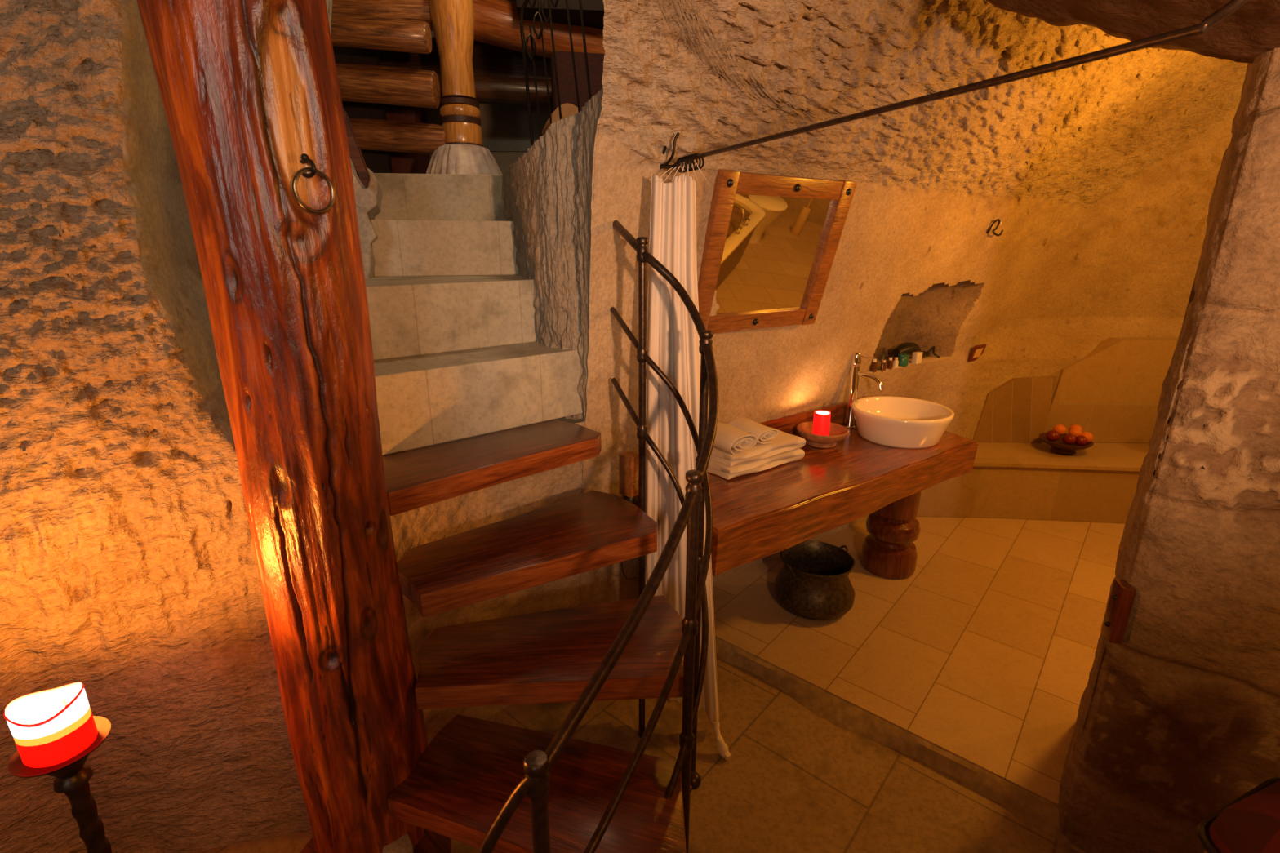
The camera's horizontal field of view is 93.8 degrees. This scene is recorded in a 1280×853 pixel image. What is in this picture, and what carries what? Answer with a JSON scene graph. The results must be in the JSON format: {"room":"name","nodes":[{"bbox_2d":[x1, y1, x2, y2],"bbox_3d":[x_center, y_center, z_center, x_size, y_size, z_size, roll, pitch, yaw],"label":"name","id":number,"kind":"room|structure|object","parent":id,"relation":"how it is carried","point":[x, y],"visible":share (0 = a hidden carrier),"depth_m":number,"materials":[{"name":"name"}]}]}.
{"room":"cave","nodes":[
{"label":"cave","id":0,"kind":"room"},
{"bbox_2d":[0,0,311,852],"bbox_3d":[-1.939,0.106,0.629,0.671,2.870,2.736,14,22,39],"label":"wall","id":1,"kind":"structure","parent":0,"point":[129,573],"depth_m":1.37,"materials":[{"name":"beige stone"}]},
{"bbox_2d":[120,0,404,455],"bbox_3d":[-1.167,-0.424,2.361,0.595,2.870,2.142,-6,18,-19],"label":"wall","id":2,"kind":"structure","parent":0,"point":[171,267],"depth_m":1.41,"materials":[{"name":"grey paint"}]},
{"bbox_2d":[331,12,431,53],"bbox_3d":[-1.732,-1.836,2.729,1.504,0.208,0.134,-1,17,-4],"label":"log","id":3,"kind":"object","parent":2,"relation":"attached to","point":[348,30],"visible":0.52,"depth_m":2.73,"materials":[{"name":"brown wood"}]},
{"bbox_2d":[335,62,439,108],"bbox_3d":[-1.747,-1.680,2.881,1.506,0.242,0.169,-1,17,-4],"label":"log","id":4,"kind":"object","parent":2,"relation":"attached to","point":[357,82],"visible":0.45,"depth_m":2.86,"materials":[{"name":"brown wood"}]},
{"bbox_2d":[349,117,445,154],"bbox_3d":[-1.742,-1.506,3.039,1.505,0.224,0.150,-1,17,-4],"label":"log","id":5,"kind":"object","parent":2,"relation":"attached to","point":[381,135],"visible":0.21,"depth_m":3.02,"materials":[{"name":"brown wood"}]},
{"bbox_2d":[350,158,382,279],"bbox_3d":[-1.196,-0.576,2.242,0.656,0.990,0.440,0,17,0],"label":"wall","id":6,"kind":"structure","parent":0,"point":[368,201],"depth_m":2.01,"materials":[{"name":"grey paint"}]},
{"bbox_2d":[342,107,370,188],"bbox_3d":[-0.939,-0.931,1.875,0.157,0.346,0.030,0,17,0],"label":"wood","id":7,"kind":"object","parent":6,"relation":"on","point":[356,155],"visible":0.49,"depth_m":1.88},
{"bbox_2d":[426,0,552,157],"bbox_3d":[-0.850,-2.259,4.140,4.700,2.100,0.001,0,17,0],"label":"wall","id":8,"kind":"structure","parent":0,"point":[499,121],"depth_m":4.18,"materials":[{"name":"paint"}]},
{"bbox_2d":[490,151,527,174],"bbox_3d":[-0.400,-1.794,4.262,2.100,0.290,0.030,0,17,0],"label":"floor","id":9,"kind":"structure","parent":8,"relation":"attached to","point":[504,160],"depth_m":4.22,"materials":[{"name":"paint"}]},
{"bbox_2d":[482,140,536,151],"bbox_3d":[-0.400,-1.971,4.207,2.100,0.070,0.020,0,17,0],"label":"baseboard","id":10,"kind":"structure","parent":8,"relation":"attached to","point":[492,145],"depth_m":4.20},
{"bbox_2d":[473,0,604,58],"bbox_3d":[-0.375,-2.352,3.674,2.044,0.532,0.235,-4,18,-14],"label":"beam","id":11,"kind":"structure","parent":8,"relation":"attached to","point":[496,21],"depth_m":3.51,"materials":[{"name":"brown wood"}]},
{"bbox_2d":[378,36,551,79],"bbox_3d":[-1.200,-2.344,3.905,2.900,0.300,0.160,-1,17,-2],"label":"plank","id":12,"kind":"object","parent":11,"relation":"attached to","point":[488,60],"visible":0.02,"depth_m":3.83,"materials":[{"name":"brown wood"}]},
{"bbox_2d":[435,72,552,106],"bbox_3d":[-1.460,-2.153,3.760,1.892,0.229,0.153,-1,17,-4],"label":"beam","id":13,"kind":"structure","parent":12,"relation":"attached to","point":[508,90],"depth_m":3.76,"materials":[{"name":"brown wood"}]},
{"bbox_2d":[515,0,604,28],"bbox_3d":[0.100,-2.599,3.440,1.600,0.480,0.300,-2,17,-6],"label":"board","id":14,"kind":"object","parent":11,"relation":"attached to","point":[593,10],"visible":0.24,"depth_m":3.35,"materials":[{"name":"brown wood"}]},
{"bbox_2d":[390,419,595,746],"bbox_3d":[-0.535,0.571,2.014,0.942,1.130,0.175,-13,21,-36],"label":"wall","id":15,"kind":"structure","parent":0,"point":[411,529],"depth_m":1.98,"materials":[{"name":"beige stone"}]},
{"bbox_2d":[373,341,582,455],"bbox_3d":[-0.768,-0.151,2.002,0.880,0.218,0.750,-14,22,-38],"label":"stone step","id":16,"kind":"structure","parent":15,"relation":"on","point":[424,400],"depth_m":1.77,"materials":[{"name":"stone"}]},
{"bbox_2d":[364,275,536,359],"bbox_3d":[-0.857,-0.434,2.191,0.820,0.214,0.800,-14,22,-38],"label":"stone step","id":17,"kind":"structure","parent":16,"relation":"on","point":[409,315],"depth_m":1.90,"materials":[{"name":"stone"}]},
{"bbox_2d":[370,219,518,276],"bbox_3d":[-0.864,-0.784,2.623,0.760,0.201,0.800,-5,18,-15],"label":"stone step","id":18,"kind":"structure","parent":17,"relation":"on","point":[402,247],"depth_m":2.26,"materials":[{"name":"stone"}]},
{"bbox_2d":[373,173,504,221],"bbox_3d":[-0.896,-1.088,2.922,0.700,0.206,0.620,-2,17,-8],"label":"stone step","id":19,"kind":"structure","parent":18,"relation":"on","point":[405,196],"depth_m":2.62,"materials":[{"name":"stone"}]},
{"bbox_2d":[382,419,601,515],"bbox_3d":[-0.451,0.094,1.676,0.713,0.060,0.273,-15,22,-40],"label":"stair tread","id":20,"kind":"structure","parent":15,"relation":"attached to","point":[415,478],"depth_m":1.61,"materials":[{"name":"brown wood"}]},
{"bbox_2d":[502,87,603,421],"bbox_3d":[-0.365,-0.692,2.578,0.449,0.956,1.974,-7,18,-21],"label":"wall","id":21,"kind":"structure","parent":0,"point":[547,193],"depth_m":1.89,"materials":[{"name":"grey stone"}]},
{"bbox_2d":[519,0,591,147],"bbox_3d":[-0.353,-1.610,2.598,0.352,1.041,0.073,6,18,18],"label":"balustrade","id":22,"kind":"object","parent":21,"relation":"on","point":[548,20],"visible":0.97,"depth_m":2.60,"materials":[{"name":"black metal"}]},
{"bbox_2d":[659,0,1247,168],"bbox_3d":[0.380,-1.007,1.111,0.117,0.948,1.414,-9,19,-27],"label":"curtain rod","id":23,"kind":"object","parent":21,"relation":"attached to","point":[1232,6],"visible":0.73,"depth_m":0.86,"materials":[{"name":"metal"}]},
{"bbox_2d":[675,156,688,173],"bbox_3d":[0.120,-0.745,1.706,0.042,0.042,0.005,-8,19,-24],"label":"curtain ring","id":24,"kind":"object","parent":23,"relation":"hanging from","point":[679,158],"visible":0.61,"depth_m":1.70,"materials":[{"name":"black metal"}]},
{"bbox_2d":[678,155,691,172],"bbox_3d":[0.128,-0.741,1.691,0.042,0.042,0.012,-8,19,-23],"label":"curtain ring","id":25,"kind":"object","parent":23,"relation":"hanging from","point":[680,160],"visible":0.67,"depth_m":1.69,"materials":[{"name":"black metal"}]},
{"bbox_2d":[681,155,694,171],"bbox_3d":[0.135,-0.737,1.676,0.042,0.042,0.014,-7,18,-23],"label":"curtain ring","id":26,"kind":"object","parent":23,"relation":"hanging from","point":[685,157],"visible":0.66,"depth_m":1.67,"materials":[{"name":"black metal"}]},
{"bbox_2d":[684,154,697,170],"bbox_3d":[0.142,-0.732,1.662,0.042,0.042,0.010,-8,19,-23],"label":"curtain ring","id":27,"kind":"object","parent":23,"relation":"hanging from","point":[688,156],"visible":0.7,"depth_m":1.66,"materials":[{"name":"black metal"}]},
{"bbox_2d":[687,153,701,170],"bbox_3d":[0.150,-0.728,1.647,0.042,0.042,0.007,-8,19,-24],"label":"curtain ring","id":28,"kind":"object","parent":23,"relation":"hanging from","point":[690,157],"visible":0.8,"depth_m":1.65,"materials":[{"name":"black metal"}]},
{"bbox_2d":[690,152,704,169],"bbox_3d":[0.157,-0.723,1.632,0.042,0.042,0.013,-7,19,-23],"label":"curtain ring","id":29,"kind":"object","parent":23,"relation":"hanging from","point":[694,154],"visible":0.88,"depth_m":1.63,"materials":[{"name":"black metal"}]},
{"bbox_2d":[645,162,731,760],"bbox_3d":[0.181,0.186,1.873,0.372,1.865,0.120,13,21,35],"label":"curtain","id":30,"kind":"object","parent":29,"relation":"hanging from","point":[673,339],"visible":0.56,"depth_m":1.82,"materials":[{"name":"fabric"}]},
{"bbox_2d":[186,657,1079,852],"bbox_3d":[0.100,1.635,0.500,6.200,0.100,5.800,0,17,0],"label":"floor","id":31,"kind":"structure","parent":0,"point":[793,780],"depth_m":1.92,"materials":[{"name":"tile"}]},
{"bbox_2d":[7,715,111,852],"bbox_3d":[-0.992,0.946,1.149,0.320,0.838,0.320,0,17,0],"label":"candle stand","id":32,"kind":"object","parent":31,"relation":"on","point":[72,775],"visible":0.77,"depth_m":1.05,"materials":[{"name":"black metal"}]},
{"bbox_2d":[4,682,97,768],"bbox_3d":[-0.992,0.500,1.013,0.097,0.104,0.094,0,17,0],"label":"pillar candle","id":33,"kind":"object","parent":32,"relation":"on","point":[50,727],"visible":1,"depth_m":0.99,"materials":[{"name":"red wax"}]},
{"bbox_2d":[300,829,452,852],"bbox_3d":[-0.476,1.109,1.291,0.946,0.055,0.536,15,23,40],"label":"stone base","id":34,"kind":"structure","parent":31,"relation":"on","point":[430,842],"depth_m":1.47,"materials":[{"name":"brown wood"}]},
{"bbox_2d":[136,0,428,852],"bbox_3d":[-0.666,-0.198,1.142,0.275,2.530,0.280,-1,17,-4],"label":"newel post","id":35,"kind":"object","parent":34,"relation":"on","point":[247,88],"visible":0.99,"depth_m":1.08,"materials":[{"name":"brown wood"}]},
{"bbox_2d":[292,153,335,213],"bbox_3d":[-0.549,-0.404,0.996,0.035,0.095,0.071,5,18,17],"label":"ring","id":36,"kind":"object","parent":35,"relation":"attached to","point":[305,158],"visible":1,"depth_m":0.99,"materials":[{"name":"metal"}]},
{"bbox_2d":[397,490,657,617],"bbox_3d":[-0.315,0.322,1.669,0.705,0.062,0.360,-9,19,-28],"label":"stair tread","id":37,"kind":"structure","parent":35,"relation":"attached to","point":[592,530],"depth_m":1.58,"materials":[{"name":"brown wood"}]},
{"bbox_2d":[386,715,686,852],"bbox_3d":[-0.208,0.853,1.391,0.691,0.055,0.326,6,18,19],"label":"stair tread","id":38,"kind":"structure","parent":35,"relation":"attached to","point":[466,775],"depth_m":1.36,"materials":[{"name":"brown wood"}]},
{"bbox_2d":[414,595,684,709],"bbox_3d":[-0.219,0.577,1.572,0.687,0.062,0.346,-1,17,-4],"label":"stair tread","id":39,"kind":"structure","parent":35,"relation":"attached to","point":[548,656],"depth_m":1.48,"materials":[{"name":"brown wood"}]},
{"bbox_2d":[382,833,414,852],"bbox_3d":[-0.585,1.009,1.414,0.090,0.088,0.072,-14,22,-38],"label":"wedge stone","id":40,"kind":"object","parent":34,"relation":"on","point":[404,844],"visible":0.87,"depth_m":1.40,"materials":[{"name":"beige stone"}]},
{"bbox_2d":[478,219,719,852],"bbox_3d":[-0.043,0.410,1.361,0.384,1.741,1.468,3,17,10],"label":"stair railing","id":41,"kind":"object","parent":31,"relation":"on","point":[538,764],"visible":0.98,"depth_m":1.36,"materials":[{"name":"black metal"}]},
{"bbox_3d":[1.220,1.108,1.102,0.380,0.559,0.380,0,17,0],"label":"wooden stool","id":42,"kind":"object","parent":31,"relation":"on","visible":0},
{"bbox_2d":[1197,777,1279,852],"bbox_3d":[1.220,0.762,0.996,0.360,0.177,0.360,-7,18,-22],"label":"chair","id":43,"kind":"object","parent":42,"relation":"on","point":[1251,823],"visible":1,"depth_m":1.06,"materials":[{"name":"red fabric"}]},
{"bbox_2d":[579,130,1086,605],"bbox_3d":[1.139,-0.203,3.042,3.441,1.970,0.519,-12,21,-33],"label":"wall","id":44,"kind":"structure","parent":0,"point":[895,242],"depth_m":2.73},
{"bbox_2d":[618,451,638,580],"bbox_3d":[-0.041,0.337,2.158,0.060,0.497,0.078,15,23,41],"label":"wall box","id":45,"kind":"object","parent":44,"relation":"attached to","point":[628,460],"visible":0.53,"depth_m":2.10,"materials":[{"name":"brown wood"}]},
{"bbox_2d":[697,168,857,333],"bbox_3d":[0.508,-0.649,2.292,0.695,0.571,0.182,-11,20,-33],"label":"framed mirror","id":46,"kind":"object","parent":44,"relation":"attached to","point":[771,242],"visible":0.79,"depth_m":2.27,"materials":[{"name":"glass"},{"name":"wood"},{"name":"black iron"}]},
{"bbox_2d":[715,194,835,315],"bbox_3d":[0.504,-0.652,2.297,0.555,0.445,0.006,-11,35,-33],"label":"mirror glass","id":47,"kind":"object","parent":46,"relation":"on","point":[775,246],"depth_m":2.30,"materials":[{"name":"clear mirror"}]},
{"bbox_2d":[760,398,859,435],"bbox_3d":[0.574,0.029,2.821,1.510,0.115,0.030,-11,20,-33],"label":"backsplash","id":48,"kind":"structure","parent":44,"relation":"attached to","point":[788,424],"depth_m":2.95,"materials":[{"name":"brown wood"}]},
{"bbox_2d":[870,358,877,372],"bbox_3d":[1.242,-0.326,3.179,0.032,0.068,0.032,0,17,0],"label":"toiletry bottle","id":49,"kind":"object","parent":44,"relation":"on","point":[873,365],"visible":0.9,"depth_m":3.17,"materials":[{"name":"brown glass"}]},
{"bbox_2d":[869,346,885,370],"bbox_3d":[1.273,-0.368,3.230,0.084,0.120,0.084,0,17,0],"label":"drinking glass","id":50,"kind":"object","parent":44,"relation":"on","point":[879,353],"visible":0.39,"depth_m":3.19,"materials":[{"name":"clear glass"}]},
{"bbox_2d":[880,360,886,370],"bbox_3d":[1.308,-0.330,3.216,0.028,0.055,0.028,0,17,0],"label":"toiletry bottle","id":51,"kind":"object","parent":44,"relation":"on","point":[883,364],"visible":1,"depth_m":3.21,"materials":[{"name":"brown glass"}]},
{"bbox_2d":[886,357,893,368],"bbox_3d":[1.359,-0.345,3.254,0.030,0.060,0.030,0,17,0],"label":"toiletry bottle","id":52,"kind":"object","parent":44,"relation":"on","point":[890,363],"visible":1,"depth_m":3.25,"materials":[{"name":"brown glass"}]},
{"bbox_2d":[892,356,898,367],"bbox_3d":[1.406,-0.353,3.291,0.028,0.055,0.028,0,17,0],"label":"toiletry bottle","id":53,"kind":"object","parent":44,"relation":"on","point":[895,362],"visible":0.98,"depth_m":3.28,"materials":[{"name":"white plastic"}]},
{"bbox_2d":[897,353,908,366],"bbox_3d":[1.462,-0.370,3.330,0.060,0.065,0.060,0,17,0],"label":"jar","id":54,"kind":"object","parent":44,"relation":"on","point":[903,358],"visible":0.91,"depth_m":3.31,"materials":[{"name":"glass"}]},
{"bbox_2d":[892,342,940,357],"bbox_3d":[1.601,-0.440,3.476,0.380,0.108,0.078,-10,20,-30],"label":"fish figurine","id":55,"kind":"object","parent":44,"relation":"on","point":[908,348],"visible":0.83,"depth_m":3.40,"materials":[{"name":"black plastic"}]},
{"bbox_2d":[911,351,922,364],"bbox_3d":[1.572,-0.390,3.396,0.055,0.064,0.030,-11,20,-33],"label":"soap box","id":56,"kind":"object","parent":44,"relation":"on","point":[917,357],"visible":1,"depth_m":3.38,"materials":[{"name":"white plastic"}]},
{"bbox_2d":[877,280,984,358],"bbox_3d":[1.527,-0.583,3.335,0.844,0.456,0.315,-11,20,-32],"label":"wall niche","id":57,"kind":"object","parent":44,"relation":"in","point":[935,317],"visible":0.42,"depth_m":3.45,"materials":[{"name":"beige stone"}]},
{"bbox_2d":[968,343,986,361],"bbox_3d":[2.065,-0.452,3.664,0.126,0.100,0.036,-11,20,-33],"label":"wall socket","id":58,"kind":"object","parent":44,"relation":"attached to","point":[978,350],"visible":1,"depth_m":3.65,"materials":[{"name":"red plastic"}]},
{"bbox_2d":[986,218,1003,235],"bbox_3d":[1.849,-1.031,3.104,0.103,0.084,0.038,-6,18,-20],"label":"wall hook","id":59,"kind":"object","parent":44,"relation":"attached to","point":[997,220],"visible":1,"depth_m":3.10,"materials":[{"name":"black metal"}]},
{"bbox_2d":[973,375,1057,443],"bbox_3d":[2.385,-0.115,3.866,0.450,0.440,0.118,0,17,0],"label":"panel","id":60,"kind":"object","parent":44,"relation":"attached to","point":[1016,411],"visible":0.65,"depth_m":3.82,"materials":[{"name":"beige wood"}]},
{"bbox_2d":[1044,337,1178,442],"bbox_3d":[3.600,-0.224,3.816,2.000,0.664,0.170,0,17,0],"label":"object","id":61,"kind":"structure","parent":44,"relation":"attached to","point":[1113,392],"depth_m":3.79,"materials":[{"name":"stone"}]},
{"bbox_2d":[712,516,1124,804],"bbox_3d":[2.750,0.884,2.675,7.300,0.055,3.800,0,17,0],"label":"floor","id":62,"kind":"structure","parent":0,"point":[984,654],"depth_m":2.56,"materials":[{"name":"tile"}]},
{"bbox_2d":[636,398,978,578],"bbox_3d":[0.817,0.434,2.778,1.800,0.866,0.609,-11,20,-33],"label":"countertop","id":63,"kind":"structure","parent":62,"relation":"on","point":[757,515],"depth_m":2.49,"materials":[{"name":"brown wood"}]},
{"bbox_2d":[706,448,804,479],"bbox_3d":[0.466,0.127,2.599,0.456,0.055,0.255,-11,20,-33],"label":"bath towel","id":64,"kind":"object","parent":63,"relation":"on","point":[721,469],"visible":0.35,"depth_m":2.47,"materials":[{"name":"white fabric"}]},
{"bbox_2d":[710,429,805,466],"bbox_3d":[0.472,0.076,2.582,0.446,0.053,0.245,-11,20,-33],"label":"bath towel","id":65,"kind":"object","parent":64,"relation":"on","point":[783,442],"visible":0.48,"depth_m":2.48,"materials":[{"name":"white fabric"}]},
{"bbox_2d":[713,422,757,454],"bbox_3d":[0.344,0.041,2.469,0.156,0.081,0.252,-11,20,-33],"label":"hand towel","id":66,"kind":"object","parent":65,"relation":"on","point":[727,437],"visible":0.7,"depth_m":2.38,"materials":[{"name":"white fabric"}]},
{"bbox_2d":[727,417,777,444],"bbox_3d":[0.479,0.018,2.584,0.137,0.069,0.212,-11,20,-33],"label":"hand towel","id":67,"kind":"object","parent":65,"relation":"on","point":[763,433],"visible":0.87,"depth_m":2.53,"materials":[{"name":"white fabric"}]},
{"bbox_2d":[796,421,850,448],"bbox_3d":[0.859,0.045,2.827,0.239,0.078,0.236,0,17,0],"label":"terracotta bowl","id":68,"kind":"object","parent":63,"relation":"on","point":[837,433],"visible":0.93,"depth_m":2.78,"materials":[{"name":"brown ceramic"}]},
{"bbox_2d":[812,410,831,435],"bbox_3d":[0.853,-0.008,2.810,0.078,0.120,0.078,0,17,0],"label":"candle","id":69,"kind":"object","parent":68,"relation":"in","point":[821,420],"visible":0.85,"depth_m":2.78,"materials":[{"name":"red wax"}]},
{"bbox_2d":[843,351,884,428],"bbox_3d":[1.133,-0.174,3.011,0.183,0.393,0.060,11,20,33],"label":"tap","id":70,"kind":"object","parent":63,"relation":"on","point":[855,361],"visible":0.99,"depth_m":3.01,"materials":[{"name":"silver metal"}]},
{"bbox_2d":[851,395,954,448],"bbox_3d":[1.266,-0.020,2.919,0.460,0.152,0.460,0,17,0],"label":"vessel basin","id":71,"kind":"object","parent":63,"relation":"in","point":[898,422],"visible":1,"depth_m":2.82,"materials":[{"name":"white ceramic"}]},
{"bbox_2d":[773,540,855,620],"bbox_3d":[0.800,0.701,2.739,0.358,0.257,0.357,0,17,0],"label":"copper pot","id":72,"kind":"object","parent":62,"relation":"on","point":[813,582],"visible":0.99,"depth_m":2.65,"materials":[{"name":"brown metal"}]},
{"bbox_2d":[596,0,1248,208],"bbox_3d":[2.999,-0.631,2.206,6.283,2.616,2.833,0,17,0],"label":"ceiling","id":73,"kind":"structure","parent":0,"point":[717,74],"depth_m":2.01,"materials":[{"name":"beige stone"}]},
{"bbox_2d":[957,113,1235,439],"bbox_3d":[4.081,-0.494,2.408,4.083,2.896,2.989,0,17,0],"label":"wall","id":74,"kind":"structure","parent":0,"point":[1130,268],"depth_m":3.73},
{"bbox_2d":[916,441,1149,523],"bbox_3d":[3.030,0.317,3.814,2.740,0.363,0.790,0,17,0],"label":"bench","id":75,"kind":"object","parent":74,"relation":"attached to","point":[1107,496],"depth_m":3.59,"materials":[{"name":"stone"}]},
{"bbox_2d":[1039,432,1093,454],"bbox_3d":[2.620,0.117,3.696,0.280,0.080,0.280,0,17,0],"label":"fruit bowl","id":76,"kind":"object","parent":75,"relation":"on","point":[1059,446],"visible":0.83,"depth_m":3.65,"materials":[{"name":"wood"}]},
{"bbox_2d":[1045,430,1059,441],"bbox_3d":[2.535,0.057,3.677,0.072,0.068,0.072,0,17,0],"label":"pomegranate","id":77,"kind":"object","parent":76,"relation":"on","point":[1051,435],"visible":1,"depth_m":3.66,"materials":[{"name":"red food"}]},
{"bbox_2d":[1052,424,1066,435],"bbox_3d":[2.585,0.022,3.688,0.072,0.068,0.072,0,17,0],"label":"orange","id":78,"kind":"object","parent":76,"relation":"on","point":[1061,429],"visible":0.84,"depth_m":3.66,"materials":[{"name":"orange food"}]},
{"bbox_2d":[1062,434,1075,444],"bbox_3d":[2.600,0.078,3.626,0.068,0.065,0.068,0,17,0],"label":"pomegranate","id":79,"kind":"object","parent":76,"relation":"on","point":[1068,439],"visible":1,"depth_m":3.60,"materials":[{"name":"red food"}]},
{"bbox_2d":[1068,424,1082,432],"bbox_3d":[2.695,0.023,3.704,0.072,0.068,0.072,0,17,0],"label":"orange","id":80,"kind":"object","parent":76,"relation":"on","point":[1079,427],"visible":0.45,"depth_m":3.69,"materials":[{"name":"orange food"}]},
{"bbox_2d":[1068,427,1082,437],"bbox_3d":[2.655,0.041,3.651,0.068,0.065,0.068,0,17,0],"label":"orange","id":81,"kind":"object","parent":76,"relation":"on","point":[1076,432],"visible":0.7,"depth_m":3.63,"materials":[{"name":"orange food"}]},
{"bbox_2d":[1075,435,1087,445],"bbox_3d":[2.665,0.085,3.618,0.066,0.063,0.066,0,17,0],"label":"pomegranate","id":82,"kind":"object","parent":76,"relation":"on","point":[1081,440],"visible":0.96,"depth_m":3.60,"materials":[{"name":"red food"}]},
{"bbox_2d":[1081,431,1093,443],"bbox_3d":[2.715,0.067,3.644,0.072,0.068,0.072,0,17,0],"label":"orange","id":83,"kind":"object","parent":76,"relation":"on","point":[1089,436],"visible":0.62,"depth_m":3.62,"materials":[{"name":"orange food"}]},
{"bbox_2d":[973,457,1144,471],"bbox_3d":[3.030,0.236,3.492,2.740,0.026,0.260,0,17,0],"label":"trim","id":84,"kind":"structure","parent":74,"relation":"attached to","point":[1112,464],"depth_m":3.53,"materials":[{"name":"stone"}]},
{"bbox_2d":[986,0,1279,63],"bbox_3d":[0.831,-1.055,0.496,1.650,1.032,1.517,14,22,39],"label":"wall","id":85,"kind":"structure","parent":0,"point":[1251,30],"depth_m":1.22,"materials":[{"name":"brown stone"}]},
{"bbox_2d":[1092,135,1233,666],"bbox_3d":[2.370,-0.055,1.034,2.178,2.900,0.001,14,22,38],"label":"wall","id":86,"kind":"structure","parent":0,"point":[1193,291],"depth_m":1.67,"materials":[{"name":"beige stone"}]},
{"bbox_2d":[1057,47,1279,852],"bbox_3d":[1.737,-0.005,0.958,0.460,2.850,1.562,-10,20,-30],"label":"wall","id":87,"kind":"structure","parent":0,"point":[1178,720],"depth_m":1.40,"materials":[{"name":"stone"}]},
{"bbox_2d":[715,636,1085,852],"bbox_3d":[0.662,1.023,2.231,1.888,0.058,0.085,14,22,39],"label":"step","id":88,"kind":"structure","parent":87,"relation":"attached to","point":[1029,807],"depth_m":2.05,"materials":[{"name":"beige stone"}]},
{"bbox_2d":[1101,578,1136,644],"bbox_3d":[1.219,0.473,1.531,0.037,0.160,0.050,4,18,14],"label":"wood block","id":89,"kind":"object","parent":87,"relation":"attached to","point":[1122,594],"visible":1,"depth_m":1.52,"materials":[{"name":"brown wood"}]},
{"label":"floor","id":90,"kind":"structure","parent":0,"visible":0},
{"bbox_2d":[332,45,392,173],"bbox_3d":[-2.200,-1.924,3.490,1.400,1.050,0.050,0,17,0],"label":"boarding","id":91,"kind":"object","parent":90,"relation":"on","point":[377,161],"visible":0.02,"depth_m":3.49,"materials":[{"name":"brown wood"}]},
{"bbox_2d":[385,104,430,173],"bbox_3d":[-1.780,-1.870,4.077,0.620,0.600,0.260,0,17,0],"label":"base cabinet","id":92,"kind":"object","parent":90,"relation":"on","point":[402,162],"visible":0.14,"depth_m":3.97,"materials":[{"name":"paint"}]},
{"bbox_2d":[426,0,502,174],"bbox_3d":[-0.925,-2.037,2.949,0.415,1.601,0.412,0,17,0],"label":"turned column","id":93,"kind":"structure","parent":90,"relation":"on","point":[453,21],"depth_m":2.99,"materials":[{"name":"brown wood"}]},
{"bbox_2d":[331,0,433,31],"bbox_3d":[-1.530,-2.058,2.952,1.349,0.179,0.176,-3,17,-6],"label":"log beam","id":94,"kind":"structure","parent":93,"relation":"attached to","point":[415,10],"depth_m":2.91,"materials":[{"name":"brown wood"}]},
{"bbox_2d":[541,50,604,135],"bbox_3d":[-0.193,-1.736,3.377,0.697,0.772,0.680,-4,18,-14],"label":"armchair","id":95,"kind":"object","parent":90,"relation":"on","point":[567,93],"visible":0.21,"depth_m":3.43,"materials":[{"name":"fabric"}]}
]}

